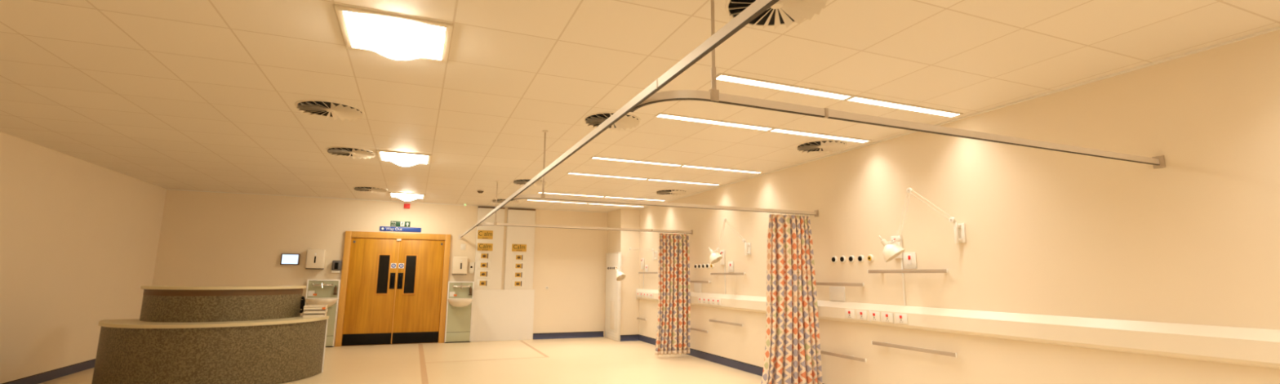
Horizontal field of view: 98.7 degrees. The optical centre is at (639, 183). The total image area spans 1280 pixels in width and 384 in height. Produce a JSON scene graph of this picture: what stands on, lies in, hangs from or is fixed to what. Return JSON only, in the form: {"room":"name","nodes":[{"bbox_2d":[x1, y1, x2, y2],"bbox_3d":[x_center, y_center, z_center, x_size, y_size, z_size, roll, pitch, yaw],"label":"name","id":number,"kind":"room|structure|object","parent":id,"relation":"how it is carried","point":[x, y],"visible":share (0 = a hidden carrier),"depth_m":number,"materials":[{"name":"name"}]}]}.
{"room":"hospital room","nodes":[
{"label":"hospital room","id":0,"kind":"room"},
{"bbox_2d":[0,131,166,383],"bbox_3d":[-5.152,0.217,1.822,0.150,2.717,16.494,4,-10,-22],"label":"wall","id":1,"kind":"structure","parent":0,"point":[79,238],"depth_m":6.79,"materials":[{"name":"beige paint"}]},
{"bbox_2d":[6,359,95,383],"bbox_3d":[-5.112,1.508,1.626,0.045,0.106,16.094,4,-10,-22],"label":"baseboard","id":2,"kind":"structure","parent":1,"relation":"attached to","point":[46,376],"depth_m":6.82,"materials":[{"name":"blue plastic"}]},
{"bbox_2d":[2,358,95,383],"bbox_3d":[-5.098,1.453,1.641,0.014,0.016,16.094,4,-10,-22],"label":"cap","id":3,"kind":"object","parent":2,"relation":"on","point":[94,358],"depth_m":6.62,"materials":[{"name":"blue plastic"}]},
{"bbox_2d":[151,190,608,346],"bbox_3d":[-4.263,1.731,10.835,8.417,2.717,0.150,4,-10,-22],"label":"wall","id":4,"kind":"structure","parent":0,"point":[206,238],"depth_m":10.21,"materials":[{"name":"beige paint"}]},
{"bbox_2d":[280,253,300,264],"bbox_3d":[-6.323,1.360,9.932,0.290,0.200,0.047,4,-10,-22],"label":"wall screen","id":5,"kind":"object","parent":4,"relation":"attached to","point":[286,258],"visible":1,"depth_m":9.91,"materials":[{"name":"white glass"}]},
{"bbox_2d":[305,248,325,269],"bbox_3d":[-5.933,1.377,10.046,0.284,0.358,0.130,4,-10,-22],"label":"dispenser","id":6,"kind":"object","parent":4,"relation":"attached to","point":[315,258],"visible":1,"depth_m":9.99,"materials":[{"name":"white plastic"}]},
{"bbox_2d":[331,260,342,272],"bbox_3d":[-5.616,1.529,10.167,0.153,0.225,0.108,4,-10,-22],"label":"soap dispenser","id":7,"kind":"object","parent":4,"relation":"attached to","point":[336,264],"visible":1,"depth_m":10.13,"materials":[{"name":"grey plastic"}]},
{"bbox_2d":[166,188,608,213],"bbox_3d":[-4.418,0.371,10.899,7.990,0.014,0.022,4,-10,-22],"label":"trim","id":8,"kind":"structure","parent":4,"relation":"attached to","point":[166,188],"depth_m":10.57,"materials":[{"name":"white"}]},
{"bbox_2d":[334,231,450,346],"bbox_3d":[-4.668,1.984,10.497,1.878,2.100,0.084,4,-10,-22],"label":"door","id":9,"kind":"structure","parent":4,"relation":"in","point":[391,291],"depth_m":10.49,"materials":[{"name":"brown wood"}]},
{"bbox_2d":[379,226,421,231],"bbox_3d":[-4.668,0.883,10.714,0.744,0.086,0.016,4,-10,-22],"label":"direction sign","id":10,"kind":"object","parent":4,"relation":"attached to","point":[381,228],"visible":1,"depth_m":10.71,"materials":[{"name":"blue plastic"}]},
{"bbox_2d":[390,220,410,226],"bbox_3d":[-4.678,0.781,10.726,0.352,0.106,0.018,4,-10,-22],"label":"exit sign","id":11,"kind":"object","parent":4,"relation":"attached to","point":[401,224],"visible":1,"depth_m":10.73,"materials":[{"name":"plastic"}]},
{"bbox_2d":[451,256,467,274],"bbox_3d":[-3.598,1.631,10.972,0.284,0.358,0.130,4,-10,-22],"label":"dispenser","id":12,"kind":"object","parent":4,"relation":"attached to","point":[460,264],"visible":1,"depth_m":10.92,"materials":[{"name":"white plastic"}]},
{"bbox_2d":[468,262,474,273],"bbox_3d":[-3.398,1.689,11.082,0.100,0.225,0.068,4,-10,-22],"label":"dispenser","id":13,"kind":"object","parent":4,"relation":"attached to","point":[471,267],"visible":1,"depth_m":11.06,"materials":[{"name":"white plastic"}]},
{"bbox_2d":[473,206,505,289],"bbox_3d":[-3.090,1.312,11.279,0.540,1.684,0.048,4,-10,-22],"label":"display board","id":14,"kind":"object","parent":4,"relation":"attached to","point":[496,257],"visible":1,"depth_m":11.28,"materials":[{"name":"white laminate"}]},
{"bbox_2d":[476,279,489,287],"bbox_3d":[-3.165,2.003,11.093,0.250,0.160,0.030,4,-10,-22],"label":"plate","id":15,"kind":"object","parent":14,"relation":"attached to","point":[480,282],"visible":1,"depth_m":11.10,"materials":[{"name":"gold plastic"}]},
{"bbox_2d":[477,269,490,277],"bbox_3d":[-3.163,1.822,11.123,0.250,0.160,0.030,4,-10,-22],"label":"plate","id":16,"kind":"object","parent":14,"relation":"attached to","point":[481,273],"visible":1,"depth_m":11.12,"materials":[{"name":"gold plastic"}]},
{"bbox_2d":[477,261,490,269],"bbox_3d":[-3.162,1.647,11.152,0.250,0.160,0.030,4,-10,-22],"label":"plate","id":17,"kind":"object","parent":14,"relation":"attached to","point":[481,264],"visible":1,"depth_m":11.16,"materials":[{"name":"gold plastic"}]},
{"bbox_2d":[478,251,491,259],"bbox_3d":[-3.160,1.465,11.183,0.250,0.160,0.030,4,-10,-22],"label":"plate","id":18,"kind":"object","parent":14,"relation":"attached to","point":[482,255],"visible":1,"depth_m":11.18,"materials":[{"name":"gold plastic"}]},
{"bbox_2d":[477,230,493,239],"bbox_3d":[-3.170,1.038,11.258,0.300,0.178,0.010,4,-10,-22],"label":"wall plaque","id":19,"kind":"object","parent":14,"relation":"attached to","point":[483,234],"visible":1,"depth_m":11.26,"materials":[{"name":"gold metal"}]},
{"bbox_2d":[477,243,493,250],"bbox_3d":[-3.162,1.288,11.220,0.300,0.150,0.010,4,-10,-22],"label":"wall plaque","id":20,"kind":"object","parent":14,"relation":"attached to","point":[481,246],"visible":1,"depth_m":11.22,"materials":[{"name":"gold metal"}]},
{"bbox_2d":[471,289,534,342],"bbox_3d":[-2.783,2.666,11.185,1.223,1.012,0.050,4,-10,-22],"label":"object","id":21,"kind":"structure","parent":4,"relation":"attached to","point":[497,314],"depth_m":11.15,"materials":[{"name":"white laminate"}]},
{"bbox_2d":[503,208,535,289],"bbox_3d":[-2.512,1.355,11.511,0.580,1.684,0.048,4,-10,-22],"label":"display board","id":22,"kind":"object","parent":4,"relation":"attached to","point":[515,234],"visible":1,"depth_m":11.51,"materials":[{"name":"white laminate"}]},
{"bbox_2d":[511,279,524,287],"bbox_3d":[-2.515,2.059,11.353,0.250,0.160,0.030,4,-10,-22],"label":"plate","id":23,"kind":"object","parent":22,"relation":"attached to","point":[515,282],"visible":1,"depth_m":11.36,"materials":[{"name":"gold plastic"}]},
{"bbox_2d":[512,262,524,269],"bbox_3d":[-2.512,1.703,11.413,0.250,0.160,0.030,4,-10,-22],"label":"plate","id":24,"kind":"object","parent":22,"relation":"attached to","point":[516,265],"visible":1,"depth_m":11.41,"materials":[{"name":"gold plastic"}]},
{"bbox_2d":[512,271,524,278],"bbox_3d":[-2.514,1.881,11.383,0.250,0.160,0.030,4,-10,-22],"label":"plate","id":25,"kind":"object","parent":22,"relation":"attached to","point":[516,274],"visible":1,"depth_m":11.38,"materials":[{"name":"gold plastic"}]},
{"bbox_2d":[511,244,526,251],"bbox_3d":[-2.523,1.333,11.478,0.300,0.152,0.010,4,-10,-22],"label":"wall plaque","id":26,"kind":"object","parent":22,"relation":"attached to","point":[515,247],"visible":1,"depth_m":11.47,"materials":[{"name":"gold metal"}]},
{"bbox_2d":[513,253,525,261],"bbox_3d":[-2.511,1.528,11.442,0.250,0.160,0.030,4,-10,-22],"label":"plate","id":27,"kind":"object","parent":22,"relation":"attached to","point":[517,256],"visible":1,"depth_m":11.44,"materials":[{"name":"gold plastic"}]},
{"bbox_2d":[533,332,604,339],"bbox_3d":[-1.499,3.209,11.630,1.530,0.106,0.045,4,-10,-22],"label":"baseboard","id":28,"kind":"structure","parent":4,"relation":"attached to","point":[580,335],"depth_m":11.62,"materials":[{"name":"blue plastic"}]},
{"bbox_2d":[533,331,603,333],"bbox_3d":[-1.504,3.155,11.653,1.530,0.016,0.014,4,-10,-22],"label":"cap","id":29,"kind":"object","parent":28,"relation":"on","point":[580,331],"visible":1,"depth_m":11.63,"materials":[{"name":"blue plastic"}]},
{"bbox_2d":[604,252,621,341],"bbox_3d":[-0.575,2.357,11.606,0.071,1.786,0.808,4,-10,-22],"label":"door frame","id":30,"kind":"structure","parent":4,"relation":"attached to","point":[613,286],"depth_m":11.51,"materials":[{"name":"white laminate"}]},
{"bbox_2d":[458,0,778,239],"bbox_3d":[-1.232,0.120,5.323,0.070,0.098,12.692,4,-10,-22],"label":"rail","id":31,"kind":"object","parent":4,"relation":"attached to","point":[757,7],"visible":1,"depth_m":2.10,"materials":[{"name":"metal"}]},
{"bbox_2d":[39,336,762,383],"bbox_3d":[-1.198,1.928,3.180,8.817,0.150,16.494,4,-10,-22],"label":"floor","id":32,"kind":"structure","parent":0,"point":[587,360],"depth_m":8.00,"materials":[{"name":"plastic"}]},
{"bbox_2d":[91,285,328,383],"bbox_3d":[-5.158,1.807,6.571,2.386,1.142,1.150,4,-10,-22],"label":"reception desk","id":33,"kind":"object","parent":32,"relation":"on","point":[181,335],"visible":1,"depth_m":6.36,"materials":[{"name":"laminate"}]},
{"bbox_2d":[98,315,328,328],"bbox_3d":[-5.154,1.658,6.587,2.386,0.037,1.132,4,-10,-22],"label":"countertop","id":34,"kind":"structure","parent":33,"relation":"on","point":[121,323],"depth_m":6.27,"materials":[{"name":"laminate"}]},
{"bbox_2d":[140,285,306,289],"bbox_3d":[-5.212,1.283,6.803,1.760,0.033,0.827,4,-10,-22],"label":"countertop","id":35,"kind":"structure","parent":33,"relation":"on","point":[160,287],"depth_m":6.52,"materials":[{"name":"laminate"}]},
{"bbox_2d":[299,296,305,313],"bbox_3d":[-4.524,1.619,7.364,0.051,0.223,0.046,2,-10,-11],"label":"telephone handset","id":36,"kind":"object","parent":33,"relation":"attached to","point":[303,300],"visible":0.99,"depth_m":7.36,"materials":[{"name":"black plastic"}]},
{"bbox_2d":[302,311,327,317],"bbox_3d":[-4.346,1.748,7.349,0.250,0.048,0.320,5,-10,-25],"label":"tray","id":37,"kind":"object","parent":33,"relation":"on","point":[304,315],"visible":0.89,"depth_m":7.22,"materials":[{"name":"white plastic"}]},
{"bbox_2d":[303,307,328,313],"bbox_3d":[-4.340,1.700,7.360,0.250,0.048,0.320,5,-10,-25],"label":"tray","id":38,"kind":"object","parent":37,"relation":"on","point":[305,311],"visible":0.93,"depth_m":7.24,"materials":[{"name":"white plastic"}]},
{"bbox_2d":[303,304,327,309],"bbox_3d":[-4.345,1.651,7.364,0.250,0.048,0.323,5,-10,-25],"label":"tray","id":39,"kind":"object","parent":38,"relation":"on","point":[307,306],"visible":1,"depth_m":7.26,"materials":[{"name":"white plastic"}]},
{"bbox_2d":[304,279,341,346],"bbox_3d":[-5.724,2.318,9.812,0.528,1.200,0.433,4,-10,-22],"label":"station","id":40,"kind":"object","parent":32,"relation":"on","point":[318,291],"visible":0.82,"depth_m":9.96,"materials":[{"name":"white laminate"}]},
{"bbox_2d":[305,297,337,306],"bbox_3d":[-5.707,2.126,9.804,0.508,0.172,0.347,4,-10,-22],"label":"basin","id":41,"kind":"object","parent":40,"relation":"in","point":[331,302],"depth_m":9.74,"materials":[{"name":"white ceramic"}]},
{"bbox_2d":[418,343,428,383],"bbox_3d":[-1.759,2.088,4.622,0.075,0.001,12.800,4,-10,-22],"label":"trim","id":42,"kind":"structure","parent":32,"relation":"on","point":[423,366],"depth_m":7.92,"materials":[{"name":"beige"}]},
{"bbox_2d":[444,280,474,342],"bbox_3d":[-3.506,2.497,10.702,0.490,1.175,0.433,4,-10,-22],"label":"station","id":43,"kind":"object","parent":32,"relation":"on","point":[459,313],"visible":1,"depth_m":10.80,"materials":[{"name":"white laminate"}]},
{"bbox_2d":[447,297,472,306],"bbox_3d":[-3.489,2.317,10.692,0.470,0.172,0.347,4,-10,-22],"label":"basin","id":44,"kind":"object","parent":43,"relation":"in","point":[451,302],"depth_m":10.65,"materials":[{"name":"white ceramic"}]},
{"bbox_2d":[520,340,548,356],"bbox_3d":[-1.956,2.990,10.020,0.055,0.001,2.420,4,-10,-22],"label":"trim","id":45,"kind":"structure","parent":32,"relation":"on","point":[522,341],"depth_m":9.85,"materials":[{"name":"beige"}]},
{"bbox_2d":[607,208,639,334],"bbox_3d":[-0.373,1.933,11.859,0.427,2.717,0.864,4,-10,-22],"label":"wall pier","id":46,"kind":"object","parent":32,"relation":"on","point":[618,241],"visible":0.64,"depth_m":11.52,"materials":[{"name":"beige paint"}]},
{"bbox_2d":[615,247,631,280],"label":"reading lamp","id":47,"kind":"object","parent":46,"relation":"attached to","point":[620,275],"depth_m":11.11,"materials":[{"name":"white plastic"}]},
{"bbox_2d":[620,335,639,341],"bbox_3d":[-0.211,3.152,11.227,0.427,0.106,0.045,4,-10,-22],"label":"baseboard","id":48,"kind":"object","parent":46,"relation":"attached to","point":[623,338],"visible":1,"depth_m":11.23,"materials":[{"name":"blue plastic"}]},
{"bbox_2d":[0,0,1279,212],"bbox_3d":[-1.177,-0.900,3.653,8.817,0.150,16.494,4,-10,-22],"label":"ceiling","id":49,"kind":"structure","parent":0,"point":[186,95],"depth_m":3.96,"materials":[{"name":"tile"}]},
{"bbox_2d":[294,99,364,120],"bbox_3d":[-2.684,-0.632,4.761,0.528,0.033,0.528,4,-10,-22],"label":"ceiling vent","id":50,"kind":"object","parent":49,"relation":"in","point":[334,109],"visible":1,"depth_m":4.72,"materials":[{"name":"metal"}]},
{"bbox_2d":[325,146,376,159],"bbox_3d":[-3.373,-0.359,6.423,0.528,0.033,0.528,4,-10,-22],"label":"ceiling vent","id":51,"kind":"object","parent":49,"relation":"in","point":[353,152],"visible":1,"depth_m":6.39,"materials":[{"name":"metal"}]},
{"bbox_2d":[353,186,387,192],"bbox_3d":[-4.522,0.100,9.222,0.528,0.033,0.528,4,-10,-22],"label":"ceiling vent","id":52,"kind":"object","parent":49,"relation":"in","point":[375,189],"visible":1,"depth_m":9.16,"materials":[{"name":"metal"}]},
{"bbox_2d":[333,4,453,62],"bbox_3d":[-1.456,-0.841,3.284,0.596,0.090,0.596,4,-10,-22],"label":"ceiling light","id":53,"kind":"object","parent":49,"relation":"attached to","point":[395,37],"visible":1,"depth_m":3.18,"materials":[{"name":"white plastic"}]},
{"bbox_2d":[376,150,431,166],"bbox_3d":[-2.870,-0.281,6.696,0.596,0.090,0.596,4,-10,-22],"label":"ceiling light","id":54,"kind":"object","parent":49,"relation":"attached to","point":[401,158],"visible":1,"depth_m":6.55,"materials":[{"name":"white plastic"}]},
{"bbox_2d":[388,191,425,200],"bbox_3d":[-4.210,0.249,9.929,0.596,0.090,0.596,4,-10,-22],"label":"ceiling light","id":55,"kind":"object","parent":49,"relation":"attached to","point":[403,196],"visible":1,"depth_m":9.77,"materials":[{"name":"white plastic"}]},
{"bbox_2d":[491,198,519,204],"bbox_3d":[-2.578,0.335,10.537,0.528,0.033,0.528,4,-10,-22],"label":"ceiling vent","id":56,"kind":"object","parent":49,"relation":"in","point":[499,200],"visible":0.62,"depth_m":10.49,"materials":[{"name":"metal"}]},
{"bbox_2d":[512,178,547,186],"bbox_3d":[-1.679,-0.017,8.394,0.528,0.033,0.528,4,-10,-22],"label":"ceiling vent","id":57,"kind":"object","parent":49,"relation":"in","point":[522,181],"visible":0.6,"depth_m":8.34,"materials":[{"name":"metal"}]},
{"bbox_2d":[526,199,588,204],"bbox_3d":[-1.589,0.340,10.601,1.200,0.008,0.124,4,-10,-22],"label":"recessed light","id":58,"kind":"object","parent":49,"relation":"in","point":[526,199],"visible":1,"depth_m":10.56,"materials":[{"name":"white"}]},
{"bbox_2d":[533,200,582,203],"bbox_3d":[-1.589,0.340,10.601,1.170,0.004,0.090,4,-10,-22],"label":"diffuser","id":59,"kind":"object","parent":58,"relation":"attached to","point":[533,200],"depth_m":10.57,"materials":[{"name":"white plastic"}]},
{"bbox_2d":[537,191,604,197],"bbox_3d":[-1.201,0.187,9.665,1.200,0.008,0.124,4,-10,-22],"label":"recessed light","id":60,"kind":"object","parent":49,"relation":"in","point":[538,192],"visible":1,"depth_m":9.67,"materials":[{"name":"white"}]},
{"bbox_2d":[544,192,603,196],"bbox_3d":[-1.201,0.186,9.665,1.170,0.004,0.090,4,-10,-22],"label":"diffuser","id":61,"kind":"object","parent":60,"relation":"attached to","point":[544,193],"depth_m":9.68,"materials":[{"name":"white plastic"}]},
{"bbox_2d":[476,180,693,234],"bbox_3d":[-0.794,0.423,8.979,3.558,0.694,0.310,4,-10,-22],"label":"rail","id":62,"kind":"object","parent":49,"relation":"hanging from","point":[495,223],"visible":0.94,"depth_m":8.69,"materials":[{"name":"metal"}]},
{"bbox_2d":[654,231,690,355],"bbox_3d":[0.543,1.805,9.166,0.619,1.985,0.180,4,-10,-20],"label":"curtain","id":63,"kind":"object","parent":62,"relation":"hanging from","point":[673,322],"visible":1,"depth_m":9.13,"materials":[{"name":"fabric"}]},
{"bbox_2d":[566,172,648,180],"bbox_3d":[-0.449,-0.111,7.852,1.200,0.008,0.124,4,-10,-22],"label":"recessed light","id":64,"kind":"object","parent":49,"relation":"in","point":[571,173],"visible":1,"depth_m":7.83,"materials":[{"name":"white plastic"}]},
{"bbox_2d":[583,111,640,130],"bbox_3d":[-0.254,-0.568,5.035,0.528,0.033,0.528,4,-10,-22],"label":"ceiling vent","id":65,"kind":"object","parent":49,"relation":"in","point":[628,121],"visible":0.67,"depth_m":4.99,"materials":[{"name":"metal"}]},
{"bbox_2d":[586,202,645,207],"bbox_3d":[-0.469,0.424,11.052,1.200,0.008,0.124,4,-10,-22],"label":"recessed light","id":66,"kind":"object","parent":49,"relation":"in","point":[588,202],"visible":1,"depth_m":11.01,"materials":[{"name":"white"}]},
{"bbox_2d":[588,203,638,206],"bbox_3d":[-0.469,0.423,11.052,1.170,0.004,0.090,4,-10,-22],"label":"diffuser","id":67,"kind":"object","parent":66,"relation":"attached to","point":[588,203],"depth_m":10.99,"materials":[{"name":"white plastic"}]},
{"bbox_2d":[603,195,666,200],"bbox_3d":[-0.081,0.271,10.116,1.200,0.008,0.124,4,-10,-22],"label":"recessed light","id":68,"kind":"object","parent":49,"relation":"in","point":[605,196],"visible":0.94,"depth_m":10.11,"materials":[{"name":"white"}]},
{"bbox_2d":[590,155,683,166],"bbox_3d":[-0.027,-0.278,6.834,1.200,0.008,0.124,4,-10,-22],"label":"recessed light","id":69,"kind":"object","parent":49,"relation":"in","point":[593,157],"visible":1,"depth_m":6.81,"materials":[{"name":"white plastic"}]},
{"bbox_2d":[511,130,818,217],"bbox_3d":[0.417,-0.056,6.056,3.558,0.694,0.310,4,-10,-22],"label":"rail","id":70,"kind":"object","parent":49,"relation":"hanging from","point":[543,196],"visible":0.94,"depth_m":5.72,"materials":[{"name":"metal"}]},
{"bbox_2d":[761,212,822,383],"bbox_3d":[1.668,1.321,6.203,0.784,1.990,0.168,4,-10,-22],"label":"curtain","id":71,"kind":"object","parent":70,"relation":"hanging from","point":[792,355],"visible":1,"depth_m":6.19,"materials":[{"name":"fabric"}]},
{"bbox_2d":[655,189,686,195],"bbox_3d":[0.527,0.147,9.271,0.528,0.033,0.528,4,-10,-22],"label":"ceiling vent","id":72,"kind":"object","parent":49,"relation":"in","point":[662,192],"visible":1,"depth_m":9.22,"materials":[{"name":"metal"}]},
{"bbox_2d":[646,177,720,185],"bbox_3d":[0.671,-0.027,8.303,1.200,0.008,0.124,4,-10,-22],"label":"recessed light","id":73,"kind":"object","parent":49,"relation":"in","point":[649,179],"visible":1,"depth_m":8.27,"materials":[{"name":"white"}]},
{"bbox_2d":[653,112,774,131],"bbox_3d":[0.704,-0.567,5.071,1.200,0.008,0.124,4,-10,-22],"label":"recessed light","id":74,"kind":"object","parent":49,"relation":"in","point":[661,115],"visible":1,"depth_m":5.05,"materials":[{"name":"white plastic"}]},
{"bbox_2d":[680,164,763,173],"bbox_3d":[1.093,-0.194,7.284,1.200,0.008,0.124,4,-10,-22],"label":"recessed light","id":75,"kind":"object","parent":49,"relation":"in","point":[684,165],"visible":1,"depth_m":7.28,"materials":[{"name":"white plastic"}]},
{"bbox_2d":[724,0,828,29],"bbox_3d":[0.709,-0.925,2.854,0.528,0.033,0.528,4,-10,-22],"label":"ceiling vent","id":76,"kind":"object","parent":49,"relation":"in","point":[786,12],"visible":0.74,"depth_m":2.92,"materials":[{"name":"metal"}]},
{"bbox_2d":[715,72,853,100],"bbox_3d":[1.096,-0.722,4.126,1.200,0.008,0.124,4,-10,-22],"label":"recessed light","id":77,"kind":"object","parent":49,"relation":"in","point":[721,77],"visible":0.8,"depth_m":4.11,"materials":[{"name":"white plastic"}]},
{"bbox_2d":[768,127,871,142],"bbox_3d":[1.824,-0.483,5.521,1.200,0.008,0.124,4,-10,-22],"label":"recessed light","id":78,"kind":"object","parent":49,"relation":"in","point":[775,129],"visible":1,"depth_m":5.50,"materials":[{"name":"white plastic"}]},
{"bbox_2d":[795,139,846,153],"bbox_3d":[1.960,-0.398,5.947,0.528,0.033,0.528,4,-10,-22],"label":"ceiling vent","id":79,"kind":"object","parent":49,"relation":"in","point":[824,145],"visible":1,"depth_m":5.90,"materials":[{"name":"metal"}]},
{"bbox_2d":[630,0,1165,168],"bbox_3d":[1.663,-0.549,3.051,3.558,0.694,0.310,4,-10,-22],"label":"rail","id":80,"kind":"object","parent":49,"relation":"hanging from","point":[713,95],"visible":0.95,"depth_m":2.62,"materials":[{"name":"metal"}]},
{"bbox_2d":[711,66,716,93],"bbox_3d":[0.314,-0.440,2.337,0.021,0.114,0.021,4,-10,-22],"label":"rod","id":81,"kind":"object","parent":80,"relation":"attached to","point":[713,88],"depth_m":2.33,"materials":[{"name":"white metal"}]},
{"bbox_2d":[844,95,963,117],"bbox_3d":[2.216,-0.638,4.576,1.200,0.008,0.124,4,-10,-22],"label":"recessed light","id":82,"kind":"object","parent":49,"relation":"in","point":[856,99],"visible":1,"depth_m":4.55,"materials":[{"name":"white plastic"}]},
{"bbox_2d":[639,29,1279,383],"bbox_3d":[2.777,0.811,5.011,0.150,2.717,16.494,4,-10,-22],"label":"wall","id":83,"kind":"structure","parent":0,"point":[1195,238],"depth_m":4.14,"materials":[{"name":"beige paint"}]},
{"bbox_2d":[640,257,644,288],"bbox_3d":[0.047,1.851,11.344,0.041,0.625,0.110,4,-10,-22],"label":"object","id":84,"kind":"object","parent":83,"relation":"attached to","point":[642,259],"visible":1,"depth_m":11.33,"materials":[{"name":"white plastic"}]},
{"bbox_2d":[640,248,657,260],"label":"reading lamp","id":85,"kind":"object","parent":83,"relation":"attached to","point":[655,253],"depth_m":10.78,"materials":[{"name":"white plastic"}]},
{"bbox_2d":[693,282,701,292],"bbox_3d":[0.959,1.724,9.136,0.015,0.160,0.236,4,-10,-22],"label":"blank plate","id":86,"kind":"object","parent":83,"relation":"attached to","point":[697,286],"visible":1,"depth_m":9.13,"materials":[{"name":"white plastic"}]},
{"bbox_2d":[639,335,763,376],"bbox_3d":[2.881,2.031,4.381,0.045,0.106,15.230,4,-10,-22],"label":"baseboard","id":87,"kind":"structure","parent":83,"relation":"attached to","point":[731,363],"depth_m":8.29,"materials":[{"name":"blue plastic"}]},
{"bbox_2d":[640,334,763,368],"bbox_3d":[2.867,1.973,4.385,0.014,0.016,15.230,4,-10,-22],"label":"cap","id":88,"kind":"object","parent":87,"relation":"on","point":[640,335],"visible":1,"depth_m":8.27,"materials":[{"name":"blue plastic"}]},
{"bbox_2d":[720,249,725,293],"bbox_3d":[1.267,1.348,8.406,0.041,0.665,0.110,4,-10,-22],"label":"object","id":89,"kind":"object","parent":83,"relation":"attached to","point":[722,252],"visible":0.98,"depth_m":8.40,"materials":[{"name":"white plastic"}]},
{"bbox_2d":[708,319,742,326],"bbox_3d":[1.289,2.065,8.182,0.067,0.038,0.967,4,-10,-22],"label":"rail","id":90,"kind":"object","parent":83,"relation":"attached to","point":[709,320],"visible":1,"depth_m":8.13,"materials":[{"name":"white plastic"}]},
{"bbox_2d":[710,272,746,275],"bbox_3d":[1.321,1.346,8.236,0.067,0.038,0.967,4,-10,-22],"label":"rail","id":91,"kind":"object","parent":83,"relation":"attached to","point":[711,273],"visible":1,"depth_m":8.19,"materials":[{"name":"grey metal"}]},
{"bbox_2d":[708,217,751,264],"bbox_3d":[1.282,0.830,7.996,0.200,0.666,0.695,10,-13,-44],"label":"reading lamp","id":92,"kind":"object","parent":83,"relation":"attached to","point":[714,257],"visible":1,"depth_m":8.04,"materials":[{"name":"white plastic"}]},
{"bbox_2d":[728,261,733,271],"bbox_3d":[1.356,1.241,8.231,0.022,0.156,0.144,4,-10,-22],"label":"switch plate","id":93,"kind":"object","parent":83,"relation":"attached to","point":[731,264],"visible":1,"depth_m":8.21,"materials":[{"name":"white plastic"}]},
{"bbox_2d":[829,286,845,301],"bbox_3d":[2.203,1.227,6.137,0.015,0.160,0.236,4,-10,-22],"label":"blank plate","id":94,"kind":"object","parent":83,"relation":"attached to","point":[836,293],"visible":1,"depth_m":6.12,"materials":[{"name":"white plastic"}]},
{"bbox_2d":[815,281,864,286],"bbox_3d":[2.181,1.118,6.141,0.067,0.038,0.908,4,-10,-22],"label":"rail","id":95,"kind":"object","parent":83,"relation":"attached to","point":[860,284],"visible":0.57,"depth_m":6.00,"materials":[{"name":"white plastic"}]},
{"bbox_2d":[820,349,866,362],"bbox_3d":[2.170,1.873,6.027,0.067,0.038,0.880,4,-10,-22],"label":"rail","id":96,"kind":"object","parent":83,"relation":"attached to","point":[840,355],"visible":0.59,"depth_m":5.89,"materials":[{"name":"grey metal"}]},
{"bbox_2d":[890,235,906,306],"bbox_3d":[2.526,0.845,5.370,0.041,0.675,0.110,4,-10,-22],"label":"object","id":97,"kind":"object","parent":83,"relation":"attached to","point":[892,237],"visible":0.56,"depth_m":5.35,"materials":[{"name":"white plastic"}]},
{"bbox_2d":[867,268,948,273],"bbox_3d":[2.556,0.836,5.262,0.067,0.038,0.929,4,-10,-22],"label":"rail","id":98,"kind":"object","parent":83,"relation":"attached to","point":[939,270],"visible":1,"depth_m":5.20,"materials":[{"name":"grey metal"}]},
{"bbox_2d":[902,252,916,268],"bbox_3d":[2.584,0.735,5.270,0.022,0.156,0.144,4,-10,-22],"label":"switch plate","id":99,"kind":"object","parent":83,"relation":"attached to","point":[909,258],"visible":1,"depth_m":5.26,"materials":[{"name":"white plastic"}]},
{"bbox_2d":[906,253,911,264],"bbox_3d":[2.584,0.725,5.267,0.004,0.100,0.052,4,-10,-22],"label":"switch","id":100,"kind":"object","parent":99,"relation":"attached to","point":[908,255],"depth_m":5.26,"materials":[{"name":"white plastic"}]},
{"bbox_2d":[871,340,957,357],"bbox_3d":[2.553,1.536,5.138,0.067,0.038,0.949,4,-10,-22],"label":"rail","id":101,"kind":"object","parent":83,"relation":"attached to","point":[882,344],"visible":1,"depth_m":5.07,"materials":[{"name":"grey metal"}]},
{"bbox_2d":[878,187,966,262],"bbox_3d":[2.526,0.364,4.990,0.200,0.679,0.717,9,-13,-43],"label":"reading lamp","id":102,"kind":"object","parent":83,"relation":"attached to","point":[891,251],"visible":1,"depth_m":5.04,"materials":[{"name":"white plastic"}]},
{"bbox_2d":[635,288,1279,368],"bbox_3d":[2.834,1.152,4.508,0.072,0.217,15.215,4,-10,-22],"label":"trunking","id":103,"kind":"object","parent":83,"relation":"attached to","point":[1254,347],"depth_m":3.86,"materials":[{"name":"white plastic"}]},
{"bbox_2d":[844,309,854,318],"bbox_3d":[2.232,1.384,5.851,0.016,0.092,0.140,4,-10,-22],"label":"outlet","id":104,"kind":"object","parent":103,"relation":"attached to","point":[849,313],"visible":1,"depth_m":5.84,"materials":[{"name":"white plastic"}]},
{"bbox_2d":[856,310,867,319],"bbox_3d":[2.297,1.359,5.694,0.016,0.092,0.140,4,-10,-22],"label":"outlet","id":105,"kind":"object","parent":103,"relation":"attached to","point":[860,314],"visible":1,"depth_m":5.69,"materials":[{"name":"white plastic"}]},
{"bbox_2d":[868,311,880,321],"bbox_3d":[2.362,1.333,5.537,0.016,0.092,0.140,4,-10,-22],"label":"outlet","id":106,"kind":"object","parent":103,"relation":"attached to","point":[873,316],"visible":1,"depth_m":5.53,"materials":[{"name":"white plastic"}]},
{"bbox_2d":[881,311,893,322],"bbox_3d":[2.424,1.308,5.387,0.016,0.092,0.140,4,-10,-22],"label":"outlet","id":107,"kind":"object","parent":103,"relation":"attached to","point":[886,317],"visible":1,"depth_m":5.38,"materials":[{"name":"white plastic"}]},
{"bbox_2d":[894,313,907,324],"bbox_3d":[2.488,1.283,5.233,0.016,0.092,0.140,4,-10,-22],"label":"outlet","id":108,"kind":"object","parent":103,"relation":"attached to","point":[900,317],"visible":1,"depth_m":5.22,"materials":[{"name":"white plastic"}]},
{"bbox_2d":[639,26,1279,209],"bbox_3d":[2.871,-0.592,4.807,0.022,0.014,15.230,4,-10,-22],"label":"trim","id":109,"kind":"structure","parent":83,"relation":"attached to","point":[1277,28],"depth_m":4.14,"materials":[{"name":"white metal"}]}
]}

